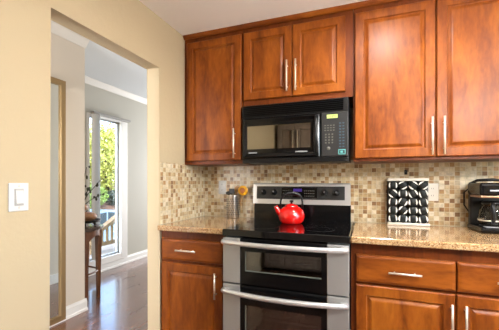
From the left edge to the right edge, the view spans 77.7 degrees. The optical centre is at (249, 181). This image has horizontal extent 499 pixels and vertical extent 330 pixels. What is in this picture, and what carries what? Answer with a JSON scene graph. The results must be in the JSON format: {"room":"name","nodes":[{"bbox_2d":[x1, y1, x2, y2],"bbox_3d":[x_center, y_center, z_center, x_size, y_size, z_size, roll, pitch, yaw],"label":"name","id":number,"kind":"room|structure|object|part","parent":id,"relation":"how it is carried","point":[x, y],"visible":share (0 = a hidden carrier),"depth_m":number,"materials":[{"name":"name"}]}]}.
{"room":"kitchen","nodes":[
{"label":"kitchen","id":0,"kind":"room"},
{"bbox_2d":[51,33,84,305],"bbox_3d":[-2.555,-0.062,1.612,0.960,2.545,3.160,0,0,20],"label":"wall","id":1,"kind":"structure","parent":0,"point":[67,58],"depth_m":2.81,"materials":[{"name":"beige paint"}]},
{"bbox_2d":[50,77,65,325],"bbox_3d":[-1.783,0.159,2.262,0.035,2.073,0.957,0,0,20],"label":"mirror door","id":2,"kind":"structure","parent":1,"relation":"in","point":[58,87],"depth_m":2.65,"materials":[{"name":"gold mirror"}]},
{"bbox_2d":[50,83,59,318],"bbox_3d":[-1.791,0.159,2.265,0.018,1.977,0.861,0,0,20],"label":"mirror glass","id":3,"kind":"object","parent":2,"relation":"attached to","point":[55,87],"depth_m":2.63,"materials":[{"name":"white"}]},
{"bbox_2d":[51,20,88,48],"bbox_3d":[-2.081,-1.298,1.440,0.050,0.075,3.168,0,0,20],"label":"trim","id":4,"kind":"structure","parent":1,"relation":"attached to","point":[56,29],"depth_m":2.74,"materials":[{"name":"grey paint"}]},
{"bbox_2d":[66,298,87,319],"bbox_3d":[-1.578,1.155,2.828,0.024,0.110,0.230,0,0,20],"label":"baseboard","id":5,"kind":"structure","parent":1,"relation":"attached to","point":[76,308],"depth_m":2.82,"materials":[{"name":"white wood"}]},
{"bbox_2d":[0,0,184,329],"bbox_3d":[-1.041,0.032,1.187,0.105,2.357,3.620,0,0,20],"label":"wall","id":6,"kind":"structure","parent":0,"point":[129,29],"depth_m":1.37,"materials":[{"name":"beige paint"}]},
{"bbox_2d":[8,183,27,211],"bbox_3d":[-0.946,0.062,1.273,0.014,0.116,0.079,0,0,20],"label":"light switch","id":7,"kind":"object","parent":6,"relation":"attached to","point":[17,192],"visible":1,"depth_m":1.26,"materials":[{"name":"white plastic"}]},
{"bbox_3d":[-0.945,0.062,1.273,0.004,0.070,0.035,0,0,20],"label":"rocker frame","id":8,"kind":"part","parent":7,"relation":"part of","materials":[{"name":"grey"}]},
{"bbox_2d":[160,162,204,224],"bbox_3d":[-0.508,0.086,2.457,0.009,0.447,0.628,0,0,20],"label":"tiled wall","id":9,"kind":"structure","parent":6,"relation":"attached to","point":[182,187],"depth_m":2.40,"materials":[{"name":"tile"}]},
{"bbox_2d":[50,256,147,329],"bbox_3d":[0.358,1.260,2.790,5.600,0.100,7.600,0,0,20],"label":"floor","id":10,"kind":"structure","parent":0,"point":[122,304],"depth_m":3.11,"materials":[{"name":"brown wood"}]},
{"bbox_2d":[85,223,103,304],"bbox_3d":[-1.877,0.833,3.265,0.750,0.755,0.400,0,0,20],"label":"console table","id":11,"kind":"object","parent":10,"relation":"on","point":[91,230],"visible":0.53,"depth_m":3.21,"materials":[{"name":"brown wood"}]},
{"bbox_3d":[-1.608,0.849,3.043,0.048,0.722,0.048,0,0,20],"label":"leg","id":12,"kind":"part","parent":11,"relation":"part of","materials":[{"name":"brown wood"}]},
{"bbox_2d":[85,218,100,224],"bbox_3d":[-1.710,0.425,3.239,0.296,0.061,0.296,0,0,20],"label":"footed bowl","id":13,"kind":"object","parent":11,"relation":"on","point":[96,219],"visible":0.44,"depth_m":3.19,"materials":[{"name":"brown metal"}]},
{"bbox_2d":[85,209,96,220],"bbox_3d":[-1.704,0.350,3.242,0.208,0.127,0.194,0,0,20],"label":"gourd","id":14,"kind":"object","parent":13,"relation":"on","point":[89,216],"visible":0.62,"depth_m":3.19,"materials":[{"name":"brown"}]},
{"bbox_3d":[-1.589,0.849,3.257,0.048,0.722,0.048,0,0,20],"label":"leg","id":15,"kind":"part","parent":11,"relation":"part of","materials":[{"name":"brown wood"}]},
{"bbox_3d":[-1.880,0.375,3.399,0.076,0.160,0.076,0,0,20],"label":"vase","id":16,"kind":"object","parent":11,"relation":"on","visible":0},
{"bbox_2d":[85,166,109,203],"bbox_3d":[-1.768,0.111,3.461,0.370,0.585,0.151,0,0,-19],"label":"branch","id":17,"kind":"object","parent":16,"relation":"in","point":[97,184],"visible":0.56,"depth_m":3.47,"materials":[{"name":"brown"}]},
{"bbox_2d":[162,231,225,329],"bbox_3d":[-0.286,0.772,2.347,0.496,0.876,0.670,0,0,20],"label":"base cabinet","id":18,"kind":"object","parent":10,"relation":"on","point":[192,263],"visible":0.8,"depth_m":2.07,"materials":[{"name":"brown wood"}]},
{"bbox_3d":[-0.424,0.458,2.060,0.150,0.011,0.036,0,0,20],"label":"handle","id":19,"kind":"part","parent":18,"relation":"part of","materials":[{"name":"silver metal"}]},
{"bbox_3d":[-0.389,0.460,2.076,0.466,0.144,0.020,0,0,20],"label":"drawer","id":20,"kind":"part","parent":18,"relation":"part of","materials":[{"name":"brown wood"}]},
{"bbox_3d":[-0.389,0.824,2.076,0.466,0.543,0.020,0,0,20],"label":"door","id":21,"kind":"part","parent":18,"relation":"part of","materials":[{"name":"brown wood"}]},
{"bbox_2d":[157,216,253,234],"bbox_3d":[-0.283,0.315,2.348,0.505,0.036,0.658,0,0,20],"label":"countertop","id":22,"kind":"structure","parent":18,"relation":"on","point":[202,224],"depth_m":2.17,"materials":[{"name":"stone"}]},
{"bbox_2d":[226,195,239,217],"bbox_3d":[-0.136,0.202,2.570,0.111,0.188,0.111,0,0,20],"label":"utensil holder","id":23,"kind":"object","parent":22,"relation":"on","point":[233,201],"visible":0.98,"depth_m":2.53,"materials":[{"name":"silver metal"}]},
{"bbox_2d":[238,186,247,204],"bbox_3d":[-0.068,0.159,2.567,0.113,0.258,0.029,0,0,20],"label":"flower","id":24,"kind":"object","parent":23,"relation":"in","point":[242,190],"visible":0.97,"depth_m":2.55,"materials":[{"name":"orange"}]},
{"bbox_3d":[-0.219,0.665,1.984,0.011,0.165,0.036,0,0,20],"label":"handle","id":25,"kind":"part","parent":18,"relation":"part of","materials":[{"name":"silver metal"}]},
{"bbox_2d":[221,183,353,329],"bbox_3d":[0.279,0.610,2.075,0.775,1.200,0.772,0,0,20],"label":"range","id":26,"kind":"object","parent":10,"relation":"on","point":[277,275],"visible":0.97,"depth_m":1.82,"materials":[{"name":"silver metal"}]},
{"bbox_2d":[221,236,349,329],"bbox_3d":[0.276,0.726,2.035,0.748,0.768,0.694,0,0,20],"label":"oven","id":27,"kind":"object","parent":26,"relation":"in","point":[270,283],"depth_m":1.78,"materials":[{"name":"silver metal"}]},
{"bbox_2d":[222,218,353,243],"bbox_3d":[0.293,0.312,2.081,0.754,0.044,0.625,0,0,20],"label":"cooktop","id":28,"kind":"object","parent":26,"relation":"in","point":[312,230],"depth_m":1.88,"materials":[{"name":"black glass"}]},
{"bbox_2d":[274,191,304,223],"bbox_3d":[0.296,0.178,2.188,0.185,0.224,0.184,0,0,-44],"label":"kettle","id":29,"kind":"object","parent":26,"relation":"on","point":[291,213],"visible":1,"depth_m":2.14,"materials":[{"name":"red metal"}]},
{"bbox_3d":[0.211,0.206,2.193,0.072,0.083,0.054,0,0,20],"label":"spout","id":30,"kind":"part","parent":29,"relation":"part of","materials":[{"name":"red metal"}]},
{"bbox_3d":[0.297,0.162,2.189,0.092,0.019,0.092,0,0,20],"label":"lid","id":31,"kind":"part","parent":29,"relation":"part of","materials":[{"name":"red metal"}]},
{"bbox_3d":[0.296,0.130,2.189,0.160,0.126,0.068,0,0,20],"label":"handle","id":32,"kind":"part","parent":29,"relation":"part of","materials":[{"name":"black plastic"}]},
{"bbox_3d":[0.380,0.084,2.389,0.680,0.100,0.015,0,0,20],"label":"control panel","id":33,"kind":"part","parent":26,"relation":"part of","materials":[{"name":"black"}]},
{"bbox_3d":[0.391,0.091,2.411,0.750,0.162,0.063,0,0,20],"label":"backguard frame","id":34,"kind":"part","parent":26,"relation":"part of","materials":[{"name":"silver metal"}]},
{"bbox_3d":[0.556,0.082,2.305,0.048,0.048,0.034,0,0,20],"label":"knob","id":35,"kind":"part","parent":26,"relation":"part of","materials":[{"name":"black plastic"}]},
{"bbox_3d":[0.636,0.082,2.276,0.048,0.048,0.034,0,0,20],"label":"knob","id":36,"kind":"part","parent":26,"relation":"part of","materials":[{"name":"black plastic"}]},
{"bbox_2d":[351,243,498,329],"bbox_3d":[1.121,0.772,1.823,0.975,0.876,0.670,0,0,20],"label":"base cabinet","id":37,"kind":"object","parent":10,"relation":"on","point":[393,287],"visible":0.87,"depth_m":1.59,"materials":[{"name":"brown wood"}]},
{"bbox_3d":[0.803,0.476,1.603,0.155,0.011,0.036,0,0,20],"label":"handle","id":38,"kind":"part","parent":37,"relation":"part of","materials":[{"name":"silver metal"}]},
{"bbox_3d":[0.808,0.829,1.631,0.467,0.533,0.020,0,0,20],"label":"door","id":39,"kind":"part","parent":37,"relation":"part of","materials":[{"name":"brown wood"}]},
{"bbox_3d":[0.809,0.472,1.630,0.470,0.148,0.020,0,0,20],"label":"drawer","id":40,"kind":"part","parent":37,"relation":"part of","materials":[{"name":"brown wood"}]},
{"bbox_2d":[351,222,498,252],"bbox_3d":[1.127,0.315,1.823,0.984,0.036,0.658,0,0,20],"label":"countertop","id":41,"kind":"structure","parent":37,"relation":"on","point":[437,237],"depth_m":1.68,"materials":[{"name":"stone"}]},
{"bbox_2d":[387,178,429,226],"bbox_3d":[1.089,0.135,2.137,0.257,0.323,0.088,0,0,20],"label":"spice rack","id":42,"kind":"object","parent":41,"relation":"on","point":[397,180],"visible":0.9,"depth_m":2.14,"materials":[{"name":"white"}]},
{"bbox_2d":[388,214,396,221],"bbox_3d":[0.999,0.250,2.164,0.056,0.056,0.072,0,0,20],"label":"spice jar","id":43,"kind":"object","parent":42,"relation":"on","point":[392,217],"visible":0.98,"depth_m":2.13,"materials":[{"name":"black"}]},
{"bbox_2d":[388,206,396,213],"bbox_3d":[0.999,0.193,2.164,0.057,0.057,0.072,0,0,20],"label":"spice jar","id":44,"kind":"object","parent":42,"relation":"on","point":[392,209],"visible":1,"depth_m":2.13,"materials":[{"name":"black"}]},
{"bbox_2d":[388,198,396,205],"bbox_3d":[0.999,0.136,2.164,0.056,0.056,0.072,0,0,20],"label":"spice jar","id":45,"kind":"object","parent":42,"relation":"on","point":[392,201],"visible":0.99,"depth_m":2.13,"materials":[{"name":"black"}]},
{"bbox_2d":[388,189,396,197],"bbox_3d":[0.999,0.079,2.164,0.056,0.056,0.072,0,0,20],"label":"spice jar","id":46,"kind":"object","parent":42,"relation":"on","point":[392,193],"visible":1,"depth_m":2.13,"materials":[{"name":"black"}]},
{"bbox_2d":[388,181,396,188],"bbox_3d":[0.999,0.022,2.164,0.057,0.057,0.072,0,0,20],"label":"spice jar","id":47,"kind":"object","parent":42,"relation":"on","point":[392,185],"visible":1,"depth_m":2.13,"materials":[{"name":"black"}]},
{"bbox_2d":[398,214,407,222],"bbox_3d":[1.057,0.250,2.143,0.056,0.056,0.072,0,0,20],"label":"spice jar","id":48,"kind":"object","parent":42,"relation":"on","point":[402,218],"visible":1,"depth_m":2.11,"materials":[{"name":"black"}]},
{"bbox_2d":[398,206,407,213],"bbox_3d":[1.057,0.193,2.143,0.056,0.056,0.072,0,0,20],"label":"spice jar","id":49,"kind":"object","parent":42,"relation":"on","point":[402,209],"visible":1,"depth_m":2.11,"materials":[{"name":"black"}]},
{"bbox_2d":[398,198,407,205],"bbox_3d":[1.057,0.136,2.143,0.056,0.056,0.072,0,0,20],"label":"spice jar","id":50,"kind":"object","parent":42,"relation":"on","point":[402,201],"visible":1,"depth_m":2.11,"materials":[{"name":"black"}]},
{"bbox_2d":[398,189,407,197],"bbox_3d":[1.057,0.079,2.143,0.057,0.057,0.072,0,0,20],"label":"spice jar","id":51,"kind":"object","parent":42,"relation":"on","point":[402,193],"visible":1,"depth_m":2.11,"materials":[{"name":"black"}]},
{"bbox_2d":[398,181,407,188],"bbox_3d":[1.057,0.022,2.143,0.056,0.056,0.072,0,0,20],"label":"spice jar","id":52,"kind":"object","parent":42,"relation":"on","point":[402,185],"visible":1,"depth_m":2.11,"materials":[{"name":"black"}]},
{"bbox_2d":[408,214,417,222],"bbox_3d":[1.115,0.250,2.121,0.057,0.057,0.072,0,0,20],"label":"spice jar","id":53,"kind":"object","parent":42,"relation":"on","point":[412,218],"visible":0.99,"depth_m":2.09,"materials":[{"name":"black"}]},
{"bbox_2d":[408,206,417,214],"bbox_3d":[1.115,0.193,2.121,0.056,0.056,0.072,0,0,20],"label":"spice jar","id":54,"kind":"object","parent":42,"relation":"on","point":[412,210],"visible":0.98,"depth_m":2.09,"materials":[{"name":"black"}]},
{"bbox_2d":[408,198,417,205],"bbox_3d":[1.115,0.136,2.121,0.056,0.056,0.072,0,0,20],"label":"spice jar","id":55,"kind":"object","parent":42,"relation":"on","point":[412,201],"visible":0.99,"depth_m":2.09,"materials":[{"name":"black"}]},
{"bbox_2d":[408,189,417,197],"bbox_3d":[1.115,0.079,2.121,0.056,0.056,0.072,0,0,20],"label":"spice jar","id":56,"kind":"object","parent":42,"relation":"on","point":[412,193],"visible":0.99,"depth_m":2.09,"materials":[{"name":"black"}]},
{"bbox_2d":[408,181,417,188],"bbox_3d":[1.115,0.022,2.121,0.056,0.056,0.072,0,0,20],"label":"spice jar","id":57,"kind":"object","parent":42,"relation":"on","point":[412,185],"visible":0.98,"depth_m":2.09,"materials":[{"name":"black"}]},
{"bbox_2d":[418,215,427,223],"bbox_3d":[1.173,0.250,2.100,0.057,0.057,0.072,0,0,20],"label":"spice jar","id":58,"kind":"object","parent":42,"relation":"on","point":[423,219],"visible":0.98,"depth_m":2.07,"materials":[{"name":"black"}]},
{"bbox_2d":[418,206,427,214],"bbox_3d":[1.173,0.193,2.100,0.056,0.056,0.072,0,0,20],"label":"spice jar","id":59,"kind":"object","parent":42,"relation":"on","point":[422,210],"visible":0.99,"depth_m":2.07,"materials":[{"name":"black"}]},
{"bbox_2d":[418,198,427,206],"bbox_3d":[1.173,0.136,2.100,0.057,0.057,0.072,0,0,20],"label":"spice jar","id":60,"kind":"object","parent":42,"relation":"on","point":[423,202],"visible":0.98,"depth_m":2.07,"materials":[{"name":"black"}]},
{"bbox_2d":[418,190,427,197],"bbox_3d":[1.173,0.079,2.100,0.056,0.056,0.072,0,0,20],"label":"spice jar","id":61,"kind":"object","parent":42,"relation":"on","point":[422,193],"visible":0.98,"depth_m":2.07,"materials":[{"name":"black"}]},
{"bbox_2d":[418,181,427,189],"bbox_3d":[1.173,0.022,2.100,0.056,0.056,0.072,0,0,20],"label":"spice jar","id":62,"kind":"object","parent":42,"relation":"on","point":[422,185],"visible":1,"depth_m":2.07,"materials":[{"name":"black"}]},
{"bbox_2d":[463,178,498,233],"bbox_3d":[1.450,0.137,1.863,0.227,0.319,0.245,0,0,20],"label":"coffee maker","id":63,"kind":"object","parent":41,"relation":"on","point":[478,192],"visible":0.92,"depth_m":1.91,"materials":[{"name":"black plastic"}]},
{"bbox_3d":[1.400,0.116,1.998,0.037,0.166,0.034,0,0,33],"label":"power cord","id":64,"kind":"part","parent":63,"relation":"part of","materials":[{"name":"black plastic"}]},
{"bbox_3d":[1.469,-0.001,1.909,0.185,0.042,0.110,0,0,20],"label":"hinged lid","id":65,"kind":"part","parent":63,"relation":"part of","materials":[{"name":"black plastic"}]},
{"bbox_2d":[477,201,498,225],"bbox_3d":[1.456,0.185,1.847,0.149,0.146,0.166,0,0,-1],"label":"carafe","id":66,"kind":"object","parent":63,"relation":"on","point":[492,204],"visible":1,"depth_m":1.79,"materials":[{"name":"clear glass"}]},
{"bbox_3d":[1.406,0.179,1.791,0.025,0.127,0.063,0,0,31],"label":"handle","id":67,"kind":"part","parent":66,"relation":"part of","materials":[{"name":"black plastic"}]},
{"bbox_3d":[1.457,0.261,1.856,0.136,0.005,0.136,0,0,20],"label":"warming plate","id":68,"kind":"part","parent":63,"relation":"part of","materials":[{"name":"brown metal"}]},
{"bbox_3d":[0.999,0.685,1.530,0.011,0.165,0.036,0,0,20],"label":"handle","id":69,"kind":"part","parent":37,"relation":"part of","materials":[{"name":"silver metal"}]},
{"bbox_3d":[1.054,0.685,1.510,0.011,0.165,0.036,0,0,20],"label":"handle","id":70,"kind":"part","parent":37,"relation":"part of","materials":[{"name":"silver metal"}]},
{"bbox_3d":[1.250,0.829,1.466,0.464,0.533,0.020,0,0,20],"label":"door","id":71,"kind":"part","parent":37,"relation":"part of","materials":[{"name":"brown wood"}]},
{"bbox_3d":[1.252,0.472,1.466,0.461,0.148,0.020,0,0,20],"label":"drawer","id":72,"kind":"part","parent":37,"relation":"part of","materials":[{"name":"brown wood"}]},
{"bbox_2d":[53,21,146,98],"bbox_3d":[0.358,-1.375,2.790,5.600,0.080,7.600,0,0,20],"label":"ceiling","id":73,"kind":"structure","parent":0,"point":[102,64],"depth_m":3.71,"materials":[{"name":"grey paint"}]},
{"bbox_2d":[85,76,146,254],"bbox_3d":[-1.645,-0.062,5.221,0.150,2.545,4.240,0,0,20],"label":"wall","id":74,"kind":"structure","parent":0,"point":[97,99],"depth_m":4.73,"materials":[{"name":"grey paint"}]},
{"bbox_2d":[86,112,126,268],"bbox_3d":[-1.985,0.113,4.301,0.095,2.005,0.710,0,0,20],"label":"window","id":75,"kind":"structure","parent":74,"relation":"attached to","point":[113,256],"depth_m":4.50,"materials":[{"name":"white"}]},
{"bbox_3d":[-2.030,0.083,4.273,0.030,1.915,0.565,0,0,20],"label":"sash","id":76,"kind":"part","parent":75,"relation":"part of","materials":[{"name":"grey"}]},
{"bbox_2d":[90,111,130,259],"bbox_3d":[-1.901,0.049,4.289,0.071,1.922,0.665,0,0,20],"label":"vertical blind","id":77,"kind":"object","parent":74,"relation":"attached to","point":[96,115],"visible":0.72,"depth_m":4.00,"materials":[{"name":"grey plastic"}]},
{"bbox_2d":[88,249,146,276],"bbox_3d":[-1.611,1.155,5.208,0.024,0.110,4.240,0,0,20],"label":"baseboard","id":78,"kind":"structure","parent":74,"relation":"attached to","point":[135,256],"depth_m":4.53,"materials":[{"name":"white"}]},
{"bbox_2d":[139,0,365,34],"bbox_3d":[0.599,-1.197,0.577,3.605,0.100,3.620,0,0,20],"label":"ceiling","id":79,"kind":"structure","parent":0,"point":[186,17],"depth_m":2.07,"materials":[{"name":"white paint"}]},
{"bbox_2d":[351,108,352,153],"bbox_3d":[1.258,0.032,2.199,3.500,2.357,0.120,0,0,20],"label":"wall","id":80,"kind":"structure","parent":0,"point":[351,108],"depth_m":2.32,"materials":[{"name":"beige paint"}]},
{"bbox_2d":[185,30,256,166],"bbox_3d":[-0.233,-0.630,2.489,0.495,0.990,0.374,0,0,20],"label":"upper cabinet","id":81,"kind":"object","parent":80,"relation":"attached to","point":[214,65],"visible":0.94,"depth_m":2.34,"materials":[{"name":"brown wood"}]},
{"bbox_3d":[-0.113,-0.283,2.264,0.011,0.215,0.036,0,0,20],"label":"handle","id":82,"kind":"part","parent":81,"relation":"part of","materials":[{"name":"silver metal"}]},
{"bbox_2d":[244,10,352,107],"bbox_3d":[0.360,-0.840,2.269,0.765,0.570,0.374,0,0,20],"label":"upper cabinet","id":83,"kind":"object","parent":80,"relation":"attached to","point":[311,58],"visible":0.82,"depth_m":2.12,"materials":[{"name":"brown wood"}]},
{"bbox_3d":[0.126,-0.838,2.204,0.357,0.490,0.020,0,0,20],"label":"door","id":84,"kind":"part","parent":83,"relation":"part of","materials":[{"name":"brown wood"}]},
{"bbox_3d":[0.256,-0.728,2.127,0.011,0.212,0.036,0,0,20],"label":"handle","id":85,"kind":"part","parent":83,"relation":"part of","materials":[{"name":"silver metal"}]},
{"bbox_3d":[0.314,-0.728,2.106,0.011,0.212,0.036,0,0,20],"label":"handle","id":86,"kind":"part","parent":83,"relation":"part of","materials":[{"name":"silver metal"}]},
{"bbox_2d":[242,97,350,164],"bbox_3d":[0.340,-0.340,2.249,0.732,0.414,0.405,0,0,20],"label":"microwave","id":87,"kind":"object","parent":83,"relation":"attached to","point":[310,131],"visible":1,"depth_m":2.10,"materials":[{"name":"black plastic"}]},
{"bbox_3d":[0.209,-0.311,2.152,0.550,0.287,0.027,0,0,20],"label":"door","id":88,"kind":"part","parent":87,"relation":"part of","materials":[{"name":"black glass"}]},
{"bbox_3d":[0.436,-0.310,2.030,0.028,0.270,0.062,0,0,20],"label":"handle","id":89,"kind":"part","parent":87,"relation":"part of","materials":[{"name":"black plastic"}]},
{"bbox_3d":[0.558,-0.311,2.026,0.169,0.287,0.026,0,0,20],"label":"control panel","id":90,"kind":"part","parent":87,"relation":"part of","materials":[{"name":"black plastic"}]},
{"bbox_3d":[0.461,-0.838,2.080,0.348,0.490,0.020,0,0,20],"label":"door","id":91,"kind":"part","parent":83,"relation":"part of","materials":[{"name":"brown wood"}]},
{"bbox_2d":[205,154,498,226],"bbox_3d":[1.189,0.050,2.156,3.381,0.520,0.009,0,0,20],"label":"tiled wall","id":92,"kind":"structure","parent":80,"relation":"attached to","point":[368,182],"depth_m":2.28,"materials":[{"name":"tile"}]},
{"bbox_2d":[219,181,225,193],"bbox_3d":[-0.235,0.046,2.678,0.070,0.117,0.008,0,0,20],"label":"wall outlet","id":93,"kind":"object","parent":92,"relation":"attached to","point":[222,184],"visible":0.99,"depth_m":2.67,"materials":[{"name":"grey plastic"}]},
{"bbox_2d":[428,183,437,200],"bbox_3d":[1.254,0.070,2.124,0.070,0.120,0.008,0,0,20],"label":"wall outlet","id":94,"kind":"object","parent":92,"relation":"attached to","point":[432,187],"visible":0.87,"depth_m":2.12,"materials":[{"name":"beige plastic"}]},
{"bbox_2d":[353,0,498,163],"bbox_3d":[1.155,-0.629,1.973,0.927,0.992,0.374,0,0,20],"label":"upper cabinet","id":95,"kind":"object","parent":80,"relation":"attached to","point":[426,72],"visible":1,"depth_m":1.85,"materials":[{"name":"brown wood"}]},
{"bbox_2d":[183,0,402,39],"bbox_3d":[0.513,-1.133,2.057,2.197,0.028,0.029,0,0,20],"label":"trim","id":96,"kind":"structure","parent":95,"relation":"attached to","point":[367,3],"depth_m":2.13,"materials":[{"name":"brown wood"}]},
{"bbox_3d":[0.891,-0.618,1.920,0.451,0.931,0.020,0,0,20],"label":"door","id":97,"kind":"part","parent":95,"relation":"part of","materials":[{"name":"brown wood"}]},
{"bbox_3d":[1.075,-0.272,1.823,0.011,0.222,0.036,0,0,20],"label":"handle","id":98,"kind":"part","parent":95,"relation":"part of","materials":[{"name":"silver metal"}]},
{"bbox_3d":[1.132,-0.272,1.801,0.011,0.222,0.036,0,0,20],"label":"handle","id":99,"kind":"part","parent":95,"relation":"part of","materials":[{"name":"silver metal"}]},
{"bbox_3d":[1.320,-0.618,1.760,0.450,0.931,0.020,0,0,20],"label":"door","id":100,"kind":"part","parent":95,"relation":"part of","materials":[{"name":"brown wood"}]},
{"label":"outside","id":101,"kind":"structure","parent":0,"visible":0},
{"bbox_2d":[90,243,114,257],"bbox_3d":[-2.645,1.410,5.187,1.700,0.160,9.000,0,0,20],"label":"deck","id":102,"kind":"object","parent":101,"point":[110,248],"depth_m":6.11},
{"bbox_2d":[90,215,114,254],"bbox_3d":[-2.622,0.717,6.539,0.120,1.226,1.850,0,0,20],"label":"deck railing","id":103,"kind":"object","parent":102,"relation":"on","point":[111,220],"visible":0.17,"depth_m":6.06,"materials":[{"name":"brown wood"}]},
{"bbox_3d":[-2.622,0.592,6.539,0.120,0.976,1.850,0,0,20],"label":"handrail","id":104,"kind":"part","parent":103,"relation":"part of","materials":[{"name":"brown wood"}]},
{"bbox_3d":[-2.622,1.195,6.539,0.060,0.070,1.850,0,0,20],"label":"rail","id":105,"kind":"part","parent":103,"relation":"part of","materials":[{"name":"brown wood"}]},
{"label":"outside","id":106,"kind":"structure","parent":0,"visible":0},
{"bbox_3d":[-13.413,2.510,18.261,23.800,0.200,32.000,0,0,20],"label":"ground","id":107,"kind":"structure","parent":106,"visible":0},
{"bbox_2d":[90,182,114,209],"bbox_3d":[-12.736,1.210,19.076,16.500,2.400,30.000,0,0,20],"label":"bank","id":108,"kind":"object","parent":107,"relation":"on","point":[105,206],"depth_m":14.80,"materials":[{"name":"brown"}]},
{"bbox_2d":[90,184,108,207],"bbox_3d":[-7.136,0.604,13.905,1.418,1.141,1.662,0,0,20],"label":"shrub","id":109,"kind":"object","parent":108,"relation":"on","point":[103,197],"visible":0.25,"depth_m":14.00,"materials":[{"name":"green plant"}]},
{"bbox_2d":[90,122,114,191],"bbox_3d":[-7.849,-1.214,16.824,4.257,4.062,4.197,0,0,-21],"label":"tree","id":110,"kind":"object","parent":108,"relation":"on","point":[109,145],"visible":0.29,"depth_m":15.93,"materials":[{"name":"green plant"}]},
{"bbox_2d":[90,127,114,184],"bbox_3d":[-10.154,-1.807,22.386,4.898,4.246,5.649,0,0,20],"label":"tree","id":111,"kind":"object","parent":108,"relation":"on","point":[110,127],"visible":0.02,"depth_m":21.52,"materials":[{"name":"plant"}]},
{"bbox_2d":[106,189,114,204],"bbox_3d":[-6.495,0.766,15.376,1.539,0.897,1.528,0,0,20],"label":"shrub","id":112,"kind":"object","parent":108,"relation":"on","point":[111,194],"visible":0.23,"depth_m":14.96,"materials":[{"name":"plant"}]},
{"bbox_2d":[90,209,114,240],"bbox_3d":[-5.491,1.660,10.300,1.650,1.500,4.300,0,0,20],"label":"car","id":113,"kind":"object","parent":107,"relation":"on","point":[105,215],"visible":0.02,"depth_m":10.16,"materials":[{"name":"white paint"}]}
]}

